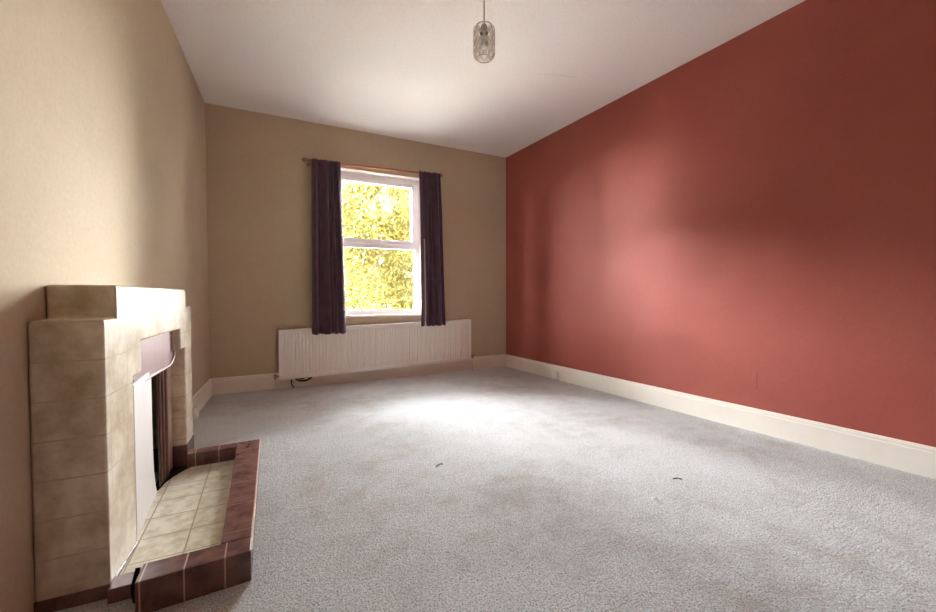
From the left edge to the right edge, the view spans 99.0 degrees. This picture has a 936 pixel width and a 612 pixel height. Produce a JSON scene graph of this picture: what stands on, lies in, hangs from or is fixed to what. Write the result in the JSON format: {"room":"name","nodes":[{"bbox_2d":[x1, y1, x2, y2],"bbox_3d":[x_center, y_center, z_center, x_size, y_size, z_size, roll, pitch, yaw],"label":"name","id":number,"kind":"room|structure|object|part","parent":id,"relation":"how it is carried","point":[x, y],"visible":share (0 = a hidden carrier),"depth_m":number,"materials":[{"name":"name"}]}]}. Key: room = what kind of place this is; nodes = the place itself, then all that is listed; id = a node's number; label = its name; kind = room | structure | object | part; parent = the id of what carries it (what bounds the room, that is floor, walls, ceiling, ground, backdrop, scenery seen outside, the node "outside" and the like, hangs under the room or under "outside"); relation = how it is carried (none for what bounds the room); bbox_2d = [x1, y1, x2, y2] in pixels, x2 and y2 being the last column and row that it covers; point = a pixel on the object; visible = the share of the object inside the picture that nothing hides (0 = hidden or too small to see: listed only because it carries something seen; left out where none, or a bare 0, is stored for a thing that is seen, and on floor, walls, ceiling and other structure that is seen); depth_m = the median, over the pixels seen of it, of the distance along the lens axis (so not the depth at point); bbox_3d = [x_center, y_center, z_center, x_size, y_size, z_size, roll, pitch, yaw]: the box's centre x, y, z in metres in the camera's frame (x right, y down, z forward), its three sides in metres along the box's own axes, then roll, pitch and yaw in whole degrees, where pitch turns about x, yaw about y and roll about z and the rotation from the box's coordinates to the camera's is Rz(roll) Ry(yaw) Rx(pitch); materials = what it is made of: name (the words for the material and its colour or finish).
{"room":"living room","nodes":[
{"label":"living room","id":0,"kind":"room"},
{"bbox_2d":[0,0,209,611],"bbox_3d":[-1.079,-0.439,0.394,0.280,2.700,7.127,-1,1,-24],"label":"wall","id":1,"kind":"structure","parent":0,"point":[103,147],"depth_m":1.45,"materials":[{"name":"beige paint"}]},
{"bbox_2d":[193,406,198,419],"bbox_3d":[-2.041,0.802,2.994,0.031,0.085,0.085,-1,1,-24],"label":"socket","id":2,"kind":"object","parent":1,"relation":"attached to","point":[195,408],"visible":0.82,"depth_m":2.96,"materials":[{"name":"white plastic"}]},
{"bbox_2d":[192,379,211,411],"bbox_3d":[-2.063,0.775,2.982,0.018,0.155,1.649,-1,1,-24],"label":"baseboard","id":3,"kind":"structure","parent":1,"relation":"attached to","point":[204,393],"depth_m":3.35,"materials":[{"name":"beige wood"}]},
{"bbox_2d":[205,103,505,377],"bbox_3d":[-1.025,-0.539,4.569,3.827,2.700,0.280,-1,2,-27],"label":"wall","id":4,"kind":"structure","parent":0,"point":[258,181],"depth_m":4.02,"materials":[{"name":"beige paint"}]},
{"bbox_2d":[210,354,505,394],"bbox_3d":[-0.953,0.736,4.467,3.267,0.155,0.018,-1,2,-27],"label":"baseboard","id":5,"kind":"structure","parent":4,"relation":"attached to","point":[235,384],"depth_m":4.28,"materials":[{"name":"beige wood"}]},
{"bbox_2d":[302,158,442,176],"bbox_3d":[-0.991,-1.478,4.341,1.521,0.099,0.115,-1,2,-27],"label":"pole","id":6,"kind":"object","parent":4,"relation":"attached to","point":[303,159],"visible":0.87,"depth_m":4.27,"materials":[{"name":"brown wood"}]},
{"bbox_2d":[311,158,345,334],"bbox_3d":[-1.422,-0.594,4.071,0.333,1.774,0.091,-1,2,-27],"label":"curtain","id":7,"kind":"object","parent":6,"relation":"hanging from","point":[328,280],"visible":1,"depth_m":4.05,"materials":[{"name":"fabric"}]},
{"bbox_3d":[-0.975,-1.483,4.310,1.446,0.064,0.021,-1,2,-27],"label":"rod","id":8,"kind":"part","parent":6,"relation":"part of","materials":[{"name":"brown wood"}]},
{"bbox_2d":[419,171,445,326],"bbox_3d":[-0.414,-0.648,4.586,0.310,1.765,0.087,-1,2,-27],"label":"curtain","id":9,"kind":"object","parent":6,"relation":"hanging from","point":[431,230],"visible":1,"depth_m":4.57,"materials":[{"name":"fabric"}]},
{"bbox_2d":[274,319,473,389],"bbox_3d":[-0.926,0.497,4.428,2.219,0.635,0.100,-1,2,-27],"label":"radiator","id":10,"kind":"object","parent":4,"relation":"attached to","point":[302,353],"visible":0.94,"depth_m":4.31,"materials":[{"name":"white metal"}]},
{"bbox_2d":[341,167,420,317],"bbox_3d":[-1.004,-0.675,4.511,0.985,1.595,0.187,-1,2,-27],"label":"window","id":11,"kind":"structure","parent":4,"relation":"in","point":[347,174],"depth_m":4.60,"materials":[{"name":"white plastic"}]},
{"bbox_3d":[-1.024,-1.061,4.540,0.895,0.729,0.062,-1,2,-27],"label":"opening sash","id":12,"kind":"part","parent":11,"relation":"part of","materials":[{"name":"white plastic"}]},
{"bbox_3d":[-0.985,0.112,4.499,0.981,0.022,0.117,-1,2,-27],"label":"sill","id":13,"kind":"part","parent":11,"relation":"part of","materials":[{"name":"white wood"}]},
{"bbox_2d":[161,0,804,157],"bbox_3d":[0.629,-1.915,1.237,4.491,0.200,7.663,-1,2,-27],"label":"ceiling","id":14,"kind":"structure","parent":0,"point":[403,69],"depth_m":2.96,"materials":[{"name":"white paint"}]},
{"bbox_2d":[473,0,494,62],"bbox_3d":[0.097,-1.661,2.396,0.130,0.360,0.130,-1,2,-27],"label":"pendant light","id":15,"kind":"object","parent":14,"relation":"hanging from","point":[484,44],"visible":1,"depth_m":2.38,"materials":[{"name":"clear plastic"}]},
{"bbox_3d":[0.097,-1.578,2.398,0.130,0.194,0.130,-1,2,-27],"label":"lamp shade","id":16,"kind":"part","parent":15,"relation":"part of","materials":[{"name":"silver metal"}]},
{"bbox_3d":[0.097,-1.579,2.397,0.046,0.069,0.046,-1,2,-27],"label":"bulb","id":17,"kind":"part","parent":15,"relation":"part of","materials":[{"name":"white glass"}]},
{"bbox_2d":[56,366,935,611],"bbox_3d":[0.639,0.934,1.305,4.491,0.100,7.663,-1,2,-27],"label":"floor","id":18,"kind":"structure","parent":0,"point":[543,491],"depth_m":1.69,"materials":[{"name":"grey carpet"}]},
{"bbox_2d":[27,285,193,611],"bbox_3d":[-1.412,0.403,1.711,0.173,0.956,1.194,-1,1,-24],"label":"fireplace","id":19,"kind":"object","parent":18,"relation":"on","point":[110,366],"visible":0.91,"depth_m":1.22,"materials":[{"name":"beige tile"}]},
{"bbox_3d":[-1.399,0.546,1.762,0.021,0.604,0.473,-1,1,-24],"label":"fire frame","id":20,"kind":"part","parent":19,"relation":"part of","materials":[{"name":"brown metal"}]},
{"bbox_3d":[-1.410,0.480,1.757,0.004,0.800,0.801,-1,1,-24],"label":"panel","id":21,"kind":"part","parent":19,"relation":"part of","materials":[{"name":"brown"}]},
{"bbox_2d":[107,439,260,611],"bbox_3d":[-1.134,0.829,1.692,0.451,0.101,1.148,-1,2,-27],"label":"hearth","id":22,"kind":"object","parent":18,"relation":"on","point":[195,539],"visible":0.95,"depth_m":1.47,"materials":[{"name":"beige tile"}]},
{"bbox_2d":[291,377,311,387],"bbox_3d":[-1.674,0.749,4.032,0.210,0.151,0.036,-1,2,-25],"label":"cable","id":23,"kind":"object","parent":18,"relation":"on","point":[309,378],"visible":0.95,"depth_m":4.02,"materials":[{"name":"black plastic"}]},
{"bbox_2d":[506,0,935,446],"bbox_3d":[2.372,-0.493,2.162,0.280,2.700,7.122,-1,2,-30],"label":"wall","id":24,"kind":"structure","parent":0,"point":[752,223],"depth_m":2.64,"materials":[{"name":"red paint"}]},
{"bbox_2d":[551,370,558,379],"bbox_3d":[0.947,0.758,4.357,0.035,0.085,0.086,-1,2,-27],"label":"socket","id":25,"kind":"object","parent":24,"relation":"attached to","point":[554,374],"visible":1,"depth_m":4.33,"materials":[{"name":"white plastic"}]},
{"bbox_2d":[506,354,935,478],"bbox_3d":[2.244,0.781,2.124,0.018,0.155,7.110,-1,2,-30],"label":"baseboard","id":26,"kind":"structure","parent":24,"relation":"attached to","point":[915,458],"depth_m":2.61,"materials":[{"name":"beige wood"}]},
{"label":"outside","id":27,"kind":"structure","parent":0,"visible":0},
{"bbox_3d":[-9.650,3.694,23.337,64.000,0.200,39.817,-1,2,-27],"label":"ground","id":28,"kind":"structure","parent":27,"visible":0},
{"bbox_2d":[342,183,383,309],"bbox_3d":[-7.071,-2.734,21.148,5.793,12.748,6.136,-1,1,-17],"label":"bushy tree","id":29,"kind":"object","parent":28,"relation":"on","point":[342,183],"visible":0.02,"depth_m":20.28,"materials":[{"name":"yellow plant"}]},
{"bbox_2d":[342,181,413,309],"bbox_3d":[-2.933,-0.833,12.566,5.112,9.333,4.932,-1,2,-30],"label":"window glass","id":30,"kind":"object","parent":28,"relation":"on","point":[363,258],"visible":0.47,"depth_m":12.03,"materials":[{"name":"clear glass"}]},
{"bbox_2d":[364,188,413,306],"bbox_3d":[-2.286,-1.662,18.220,5.337,10.714,5.022,-1,1,-17],"label":"autumn tree","id":31,"kind":"object","parent":28,"relation":"on","point":[403,188],"visible":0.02,"depth_m":17.82,"materials":[{"name":"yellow plant"}]}
]}

